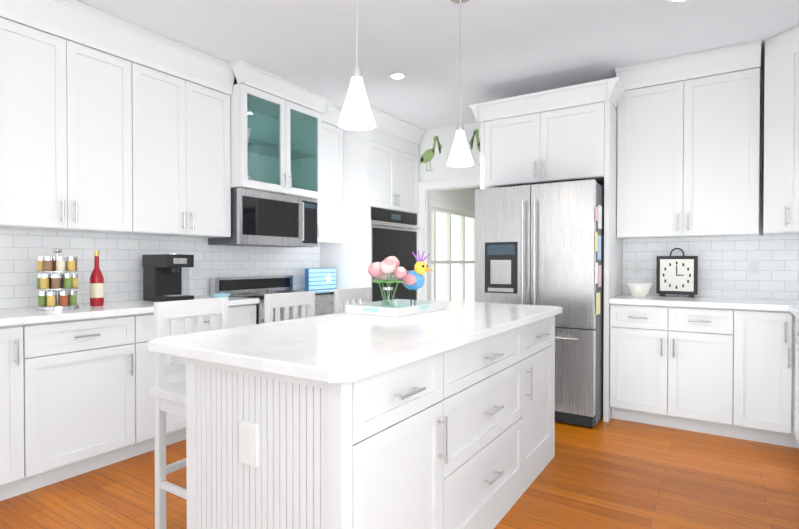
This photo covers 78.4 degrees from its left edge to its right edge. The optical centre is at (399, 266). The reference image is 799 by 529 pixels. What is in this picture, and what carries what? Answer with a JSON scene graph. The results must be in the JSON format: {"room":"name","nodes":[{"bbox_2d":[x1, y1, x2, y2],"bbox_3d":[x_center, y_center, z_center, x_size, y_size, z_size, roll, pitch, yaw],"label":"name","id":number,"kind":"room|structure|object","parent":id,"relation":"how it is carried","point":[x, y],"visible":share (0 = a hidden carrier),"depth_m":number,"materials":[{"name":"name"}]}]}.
{"room":"kitchen","nodes":[
{"label":"kitchen","id":0,"kind":"room"},
{"bbox_2d":[1,17,341,308],"bbox_3d":[-2.356,-0.185,2.954,0.100,2.720,7.630,0,1,33],"label":"wall","id":1,"kind":"structure","parent":0,"point":[121,58],"depth_m":3.39,"materials":[{"name":"paint"}]},
{"bbox_2d":[0,12,3,227],"bbox_3d":[-2.436,-0.775,2.427,0.328,1.110,0.628,0,1,33],"label":"upper cabinet","id":2,"kind":"object","parent":1,"relation":"attached to","point":[1,13],"depth_m":2.62,"materials":[{"name":"white wood"}]},
{"bbox_2d":[0,16,143,234],"bbox_3d":[-2.089,-0.780,2.962,0.328,1.110,0.881,0,1,33],"label":"upper cabinet","id":3,"kind":"object","parent":1,"relation":"attached to","point":[93,140],"depth_m":2.89,"materials":[{"name":"white wood"}]},
{"bbox_2d":[0,229,319,308],"bbox_3d":[-1.795,-0.003,3.722,0.008,0.480,3.486,0,1,33],"label":"wall tile","id":4,"kind":"structure","parent":1,"relation":"attached to","point":[120,262],"depth_m":3.47,"materials":[{"name":"white tile"}]},
{"bbox_2d":[192,263,200,276],"bbox_3d":[-1.637,0.024,3.950,0.008,0.116,0.070,0,1,33],"label":"electrical outlet","id":5,"kind":"object","parent":4,"relation":"attached to","point":[196,270],"visible":0.95,"depth_m":3.95,"materials":[{"name":"white plastic"}]},
{"bbox_2d":[144,64,231,237],"bbox_3d":[-1.686,-0.787,3.582,0.328,1.110,0.829,0,1,33],"label":"upper cabinet","id":6,"kind":"object","parent":1,"relation":"attached to","point":[187,167],"depth_m":3.51,"materials":[{"name":"white wood"}]},
{"bbox_2d":[215,59,334,199],"bbox_3d":[-1.121,-1.093,4.262,0.533,0.928,1.095,0,1,33],"label":"upper cabinet","id":7,"kind":"object","parent":1,"relation":"attached to","point":[275,144],"visible":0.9,"depth_m":4.23,"materials":[{"name":"white wood"}]},
{"bbox_2d":[208,188,317,247],"bbox_3d":[-1.156,-0.403,4.298,0.440,0.445,0.895,0,1,33],"label":"microwave","id":8,"kind":"object","parent":7,"relation":"attached to","point":[263,219],"visible":0.96,"depth_m":4.10,"materials":[{"name":"grey metal"}]},
{"bbox_2d":[314,105,342,242],"bbox_3d":[-0.796,-0.904,4.876,0.413,1.318,0.448,0,1,33],"label":"upper cabinet","id":9,"kind":"object","parent":1,"relation":"attached to","point":[330,216],"visible":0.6,"depth_m":4.85,"materials":[{"name":"white wood"}]},
{"bbox_2d":[0,416,798,528],"bbox_3d":[0.586,1.196,3.783,5.350,0.060,12.400,0,1,33],"label":"floor","id":10,"kind":"structure","parent":0,"point":[612,473],"depth_m":2.59,"materials":[{"name":"brown wood"}]},
{"bbox_2d":[0,323,43,500],"bbox_3d":[-2.301,0.735,2.405,0.598,0.890,0.674,0,1,33],"label":"base cabinet","id":11,"kind":"object","parent":10,"relation":"on","point":[21,369],"depth_m":2.47,"materials":[{"name":"white wood"}]},
{"bbox_2d":[0,288,337,326],"bbox_3d":[-1.528,0.257,3.552,0.626,0.038,3.487,0,1,33],"label":"countertop","id":12,"kind":"structure","parent":11,"relation":"on","point":[19,316],"depth_m":2.77,"materials":[{"name":"white stone"}]},
{"bbox_2d":[35,248,78,309],"bbox_3d":[-2.000,0.067,2.863,0.210,0.355,0.210,0,1,33],"label":"spice rack","id":13,"kind":"object","parent":12,"relation":"on","point":[56,296],"visible":1,"depth_m":2.80,"materials":[{"name":"multicoloured glass"}]},
{"bbox_2d":[90,250,103,305],"bbox_3d":[-1.900,0.070,3.072,0.077,0.345,0.077,0,1,33],"label":"bottle","id":14,"kind":"object","parent":12,"relation":"on","point":[96,288],"visible":1,"depth_m":3.05,"materials":[{"name":"red glass"}]},
{"bbox_2d":[142,253,193,301],"bbox_3d":[-1.626,0.071,3.493,0.300,0.333,0.255,0,1,33],"label":"coffee maker","id":15,"kind":"object","parent":12,"relation":"on","point":[162,277],"visible":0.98,"depth_m":3.42,"materials":[{"name":"black plastic"}]},
{"bbox_2d":[210,293,230,297],"bbox_3d":[-1.339,0.219,3.663,0.150,0.035,0.150,0,1,33],"label":"dish","id":16,"kind":"object","parent":12,"relation":"on","point":[216,295],"visible":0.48,"depth_m":3.61,"materials":[{"name":"teal ceramic"}]},
{"bbox_2d":[305,268,335,289],"bbox_3d":[-0.778,0.119,4.872,0.062,0.210,0.400,0,1,33],"label":"sign","id":17,"kind":"object","parent":12,"relation":"on","point":[319,278],"visible":0.96,"depth_m":4.83,"materials":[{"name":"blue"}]},
{"bbox_2d":[40,313,147,485],"bbox_3d":[-1.995,0.730,2.875,0.598,0.890,0.680,0,1,33],"label":"base cabinet","id":18,"kind":"object","parent":10,"relation":"on","point":[76,398],"depth_m":2.76,"materials":[{"name":"white wood"}]},
{"bbox_2d":[150,297,228,528],"bbox_3d":[-0.788,0.666,2.118,0.390,1.035,0.380,0,1,33],"label":"stool","id":19,"kind":"object","parent":10,"relation":"on","point":[170,398],"visible":0.31,"depth_m":2.07,"materials":[{"name":"white wood"}]},
{"bbox_2d":[148,304,255,451],"bbox_3d":[-1.606,0.724,3.475,0.598,0.890,0.983,0,1,33],"label":"base cabinet","id":20,"kind":"object","parent":10,"relation":"on","point":[239,315],"depth_m":3.20,"materials":[{"name":"white wood"}]},
{"bbox_2d":[210,275,333,323],"bbox_3d":[-1.037,0.624,4.231,0.691,1.074,0.887,0,1,33],"label":"range","id":21,"kind":"object","parent":10,"relation":"on","point":[259,287],"visible":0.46,"depth_m":4.24,"materials":[{"name":"silver metal"}]},
{"bbox_2d":[264,291,314,322],"bbox_3d":[-0.462,0.661,2.621,0.390,1.035,0.380,0,1,33],"label":"stool","id":22,"kind":"object","parent":10,"relation":"on","point":[286,301],"visible":0.19,"depth_m":2.68,"materials":[{"name":"white wood"}]},
{"bbox_2d":[186,349,453,528],"bbox_3d":[-0.277,0.742,1.750,0.689,0.890,0.616,0,1,33],"label":"base cabinet","id":23,"kind":"object","parent":10,"relation":"on","point":[265,450],"depth_m":1.50,"materials":[{"name":"white wood"}]},
{"bbox_2d":[148,300,561,382],"bbox_3d":[0.052,0.270,2.376,0.915,0.038,2.135,0,1,33],"label":"countertop","id":24,"kind":"structure","parent":23,"relation":"on","point":[344,347],"depth_m":1.74,"materials":[{"name":"white stone"}]},
{"bbox_2d":[345,299,445,316],"bbox_3d":[-0.009,0.224,2.716,0.341,0.045,0.501,0,1,33],"label":"tray","id":25,"kind":"object","parent":24,"relation":"on","point":[401,307],"visible":1,"depth_m":2.58,"materials":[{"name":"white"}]},
{"bbox_2d":[368,256,406,306],"bbox_3d":[-0.071,0.085,2.700,0.213,0.292,0.177,0,1,33],"label":"vase","id":26,"kind":"object","parent":25,"relation":"on","point":[379,271],"visible":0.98,"depth_m":2.67,"materials":[{"name":"clear glass"}]},
{"bbox_2d":[392,250,433,305],"bbox_3d":[0.069,0.069,2.760,0.288,0.326,0.105,0,1,33],"label":"bird figurine","id":27,"kind":"object","parent":25,"relation":"on","point":[413,280],"visible":0.85,"depth_m":2.71,"materials":[{"name":"blue"}]},
{"bbox_2d":[334,287,371,313],"bbox_3d":[-0.157,0.656,3.091,0.390,1.035,0.380,0,1,33],"label":"stool","id":28,"kind":"object","parent":10,"relation":"on","point":[343,296],"visible":0.19,"depth_m":3.13,"materials":[{"name":"white wood"}]},
{"bbox_2d":[346,299,360,304],"bbox_3d":[-0.721,0.710,4.838,0.598,0.890,0.457,0,1,33],"label":"base cabinet","id":29,"kind":"object","parent":10,"relation":"on","point":[347,302],"depth_m":4.73,"materials":[{"name":"white wood"}]},
{"bbox_2d":[320,105,424,299],"bbox_3d":[-0.297,-0.210,5.376,0.713,2.718,1.085,0,1,33],"label":"tall cabinet","id":30,"kind":"object","parent":10,"relation":"on","point":[381,165],"visible":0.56,"depth_m":5.00,"materials":[{"name":"white wood"}]},
{"bbox_2d":[371,207,419,301],"bbox_3d":[-0.258,-0.008,5.403,0.636,1.187,0.876,0,1,33],"label":"double wall oven","id":31,"kind":"object","parent":30,"relation":"in","point":[393,233],"visible":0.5,"depth_m":5.21,"materials":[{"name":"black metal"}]},
{"bbox_2d":[454,324,529,528],"bbox_3d":[0.111,0.736,2.343,0.685,0.890,0.991,0,1,33],"label":"base cabinet","id":32,"kind":"object","parent":10,"relation":"on","point":[462,437],"depth_m":2.18,"materials":[{"name":"white wood"}]},
{"bbox_2d":[475,179,603,426],"bbox_3d":[1.216,0.258,4.060,0.924,1.770,0.932,0,1,33],"label":"refrigerator","id":33,"kind":"object","parent":10,"relation":"on","point":[539,244],"visible":0.79,"depth_m":3.62,"materials":[{"name":"grey metal"}]},
{"bbox_2d":[530,315,554,484],"bbox_3d":[0.500,0.730,2.947,0.689,0.890,0.616,0,1,33],"label":"base cabinet","id":34,"kind":"object","parent":10,"relation":"on","point":[542,332],"depth_m":2.83,"materials":[{"name":"white wood"}]},
{"bbox_2d":[469,77,623,421],"bbox_3d":[1.285,-0.113,4.184,1.180,2.550,0.698,0,1,33],"label":"upper cabinet","id":35,"kind":"object","parent":10,"relation":"on","point":[573,143],"visible":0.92,"depth_m":3.87,"materials":[{"name":"white wood"}]},
{"bbox_2d":[610,304,745,439],"bbox_3d":[2.100,0.722,3.724,0.829,0.890,0.598,0,1,33],"label":"base cabinet","id":36,"kind":"object","parent":10,"relation":"on","point":[722,372],"depth_m":3.46,"materials":[{"name":"white wood"}]},
{"bbox_2d":[746,310,794,447],"bbox_3d":[2.505,0.724,3.462,0.367,0.890,0.598,0,1,33],"label":"base cabinet","id":37,"kind":"object","parent":10,"relation":"on","point":[769,334],"depth_m":3.19,"materials":[{"name":"white wood"}]},
{"bbox_2d":[792,316,798,447],"bbox_3d":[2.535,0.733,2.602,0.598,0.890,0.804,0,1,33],"label":"base cabinet","id":38,"kind":"object","parent":10,"relation":"on","point":[796,395],"depth_m":3.05,"materials":[{"name":"white wood"}]},
{"bbox_2d":[609,294,798,310],"bbox_3d":[2.449,0.258,3.467,1.689,0.038,0.626,0,1,33],"label":"countertop","id":39,"kind":"structure","parent":38,"relation":"on","point":[735,303],"depth_m":3.45,"materials":[{"name":"white stone"}]},
{"bbox_2d":[625,282,652,296],"bbox_3d":[1.888,0.179,3.857,0.200,0.110,0.200,0,1,33],"label":"bowl","id":40,"kind":"object","parent":39,"relation":"on","point":[638,289],"visible":1,"depth_m":3.80,"materials":[{"name":"white ceramic"}]},
{"bbox_2d":[656,248,697,296],"bbox_3d":[2.186,0.042,3.856,0.280,0.385,0.076,0,1,33],"label":"clock","id":41,"kind":"object","parent":39,"relation":"on","point":[676,274],"visible":1,"depth_m":3.82,"materials":[{"name":"black plastic"}]},
{"bbox_2d":[789,306,798,317],"bbox_3d":[2.074,0.274,1.927,0.626,0.038,2.363,0,1,33],"label":"countertop","id":42,"kind":"structure","parent":38,"relation":"on","point":[793,310],"depth_m":2.89,"materials":[{"name":"white stone"}]},
{"bbox_2d":[76,0,798,188],"bbox_3d":[0.586,-1.584,3.754,5.350,0.060,12.400,0,1,33],"label":"ceiling","id":43,"kind":"structure","parent":0,"point":[511,48],"depth_m":3.31,"materials":[{"name":"paint"}]},
{"bbox_2d":[338,0,375,129],"bbox_3d":[-0.172,-1.053,1.975,0.153,0.962,0.153,0,1,33],"label":"pendant lamp","id":44,"kind":"object","parent":43,"relation":"hanging from","point":[356,113],"visible":1,"depth_m":1.95,"materials":[{"name":"white glass"}]},
{"bbox_2d":[388,72,406,79],"bbox_3d":[-0.015,-1.552,3.982,0.150,0.006,0.150,0,1,33],"label":"recessed light","id":45,"kind":"object","parent":43,"relation":"in","point":[397,75],"visible":1,"depth_m":3.98,"materials":[{"name":"white"}]},
{"bbox_2d":[447,0,473,166],"bbox_3d":[0.345,-1.062,2.771,0.153,0.962,0.153,0,1,33],"label":"pendant lamp","id":46,"kind":"object","parent":43,"relation":"hanging from","point":[460,155],"visible":0.98,"depth_m":2.75,"materials":[{"name":"white glass"}]},
{"bbox_2d":[667,0,687,2],"bbox_3d":[1.607,-1.539,2.782,0.150,0.006,0.150,0,1,33],"label":"recessed light","id":47,"kind":"object","parent":43,"relation":"in","point":[675,1],"visible":1,"depth_m":2.84,"materials":[{"name":"white"}]},
{"bbox_2d":[431,188,478,209],"bbox_3d":[0.434,-0.242,8.355,0.100,2.720,4.670,0,1,33],"label":"wall","id":48,"kind":"structure","parent":0,"point":[464,198],"depth_m":9.28,"materials":[{"name":"paint"}]},
{"bbox_2d":[431,201,474,301],"bbox_3d":[0.914,-0.089,9.041,0.120,2.100,2.600,0,1,33],"label":"window","id":49,"kind":"structure","parent":48,"relation":"in","point":[441,255],"depth_m":9.24,"materials":[{"name":"white glass"}]},
{"bbox_2d":[419,118,504,181],"bbox_3d":[0.490,-0.213,5.595,1.800,2.720,0.100,0,1,33],"label":"wall","id":50,"kind":"structure","parent":0,"point":[441,169],"depth_m":5.51,"materials":[{"name":"paint"}]},
{"bbox_2d":[419,136,441,170],"bbox_3d":[0.358,-1.298,5.607,0.302,0.390,0.001,0,1,33],"label":"wall art","id":51,"kind":"object","parent":50,"relation":"attached to","point":[427,156],"visible":1,"depth_m":5.61},
{"bbox_2d":[419,176,479,300],"bbox_3d":[0.668,0.086,5.477,0.980,2.125,0.130,0,1,33],"label":"door frame","id":52,"kind":"structure","parent":50,"relation":"attached to","point":[426,189],"depth_m":5.65,"materials":[{"name":"white wood"}]},
{"bbox_2d":[469,129,479,164],"bbox_3d":[0.885,-1.294,5.266,0.302,0.390,0.001,0,1,33],"label":"wall art","id":53,"kind":"object","parent":50,"relation":"attached to","point":[475,132],"visible":0.42,"depth_m":5.30},
{"bbox_2d":[509,59,790,299],"bbox_3d":[2.250,-0.197,4.035,2.850,2.720,0.100,0,1,33],"label":"wall","id":54,"kind":"structure","parent":0,"point":[760,155],"depth_m":3.67,"materials":[{"name":"paint"}]},
{"bbox_2d":[615,40,760,238],"bbox_3d":[2.189,-0.893,3.760,0.921,1.318,0.413,0,1,33],"label":"upper cabinet","id":55,"kind":"object","parent":54,"relation":"attached to","point":[688,152],"visible":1,"depth_m":3.63,"materials":[{"name":"white wood"}]},
{"bbox_2d":[622,234,798,299],"bbox_3d":[2.622,-0.003,3.732,1.693,0.480,0.008,0,1,33],"label":"wall tile","id":56,"kind":"structure","parent":54,"relation":"attached to","point":[723,262],"depth_m":3.77,"materials":[{"name":"white tile"}]},
{"bbox_2d":[632,260,641,273],"bbox_3d":[2.002,0.003,4.124,0.070,0.116,0.008,0,1,33],"label":"electrical outlet","id":57,"kind":"object","parent":56,"relation":"attached to","point":[637,266],"visible":1,"depth_m":4.12,"materials":[{"name":"white plastic"}]},
{"bbox_2d":[748,259,759,273],"bbox_3d":[2.674,-0.003,3.689,0.070,0.116,0.008,0,1,33],"label":"electrical outlet","id":58,"kind":"object","parent":56,"relation":"attached to","point":[753,266],"visible":1,"depth_m":3.69,"materials":[{"name":"white plastic"}]},
{"bbox_3d":[1.449,-0.157,0.276,0.100,2.720,7.280,0,1,33],"label":"wall","id":59,"kind":"structure","parent":0,"visible":0},
{"bbox_2d":[762,25,798,235],"bbox_3d":[2.814,-0.886,3.154,0.746,1.317,0.746,0,1,33],"label":"upper cabinet","id":60,"kind":"object","parent":59,"relation":"attached to","point":[780,178],"visible":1,"depth_m":3.24,"materials":[{"name":"white wood"}]}
]}

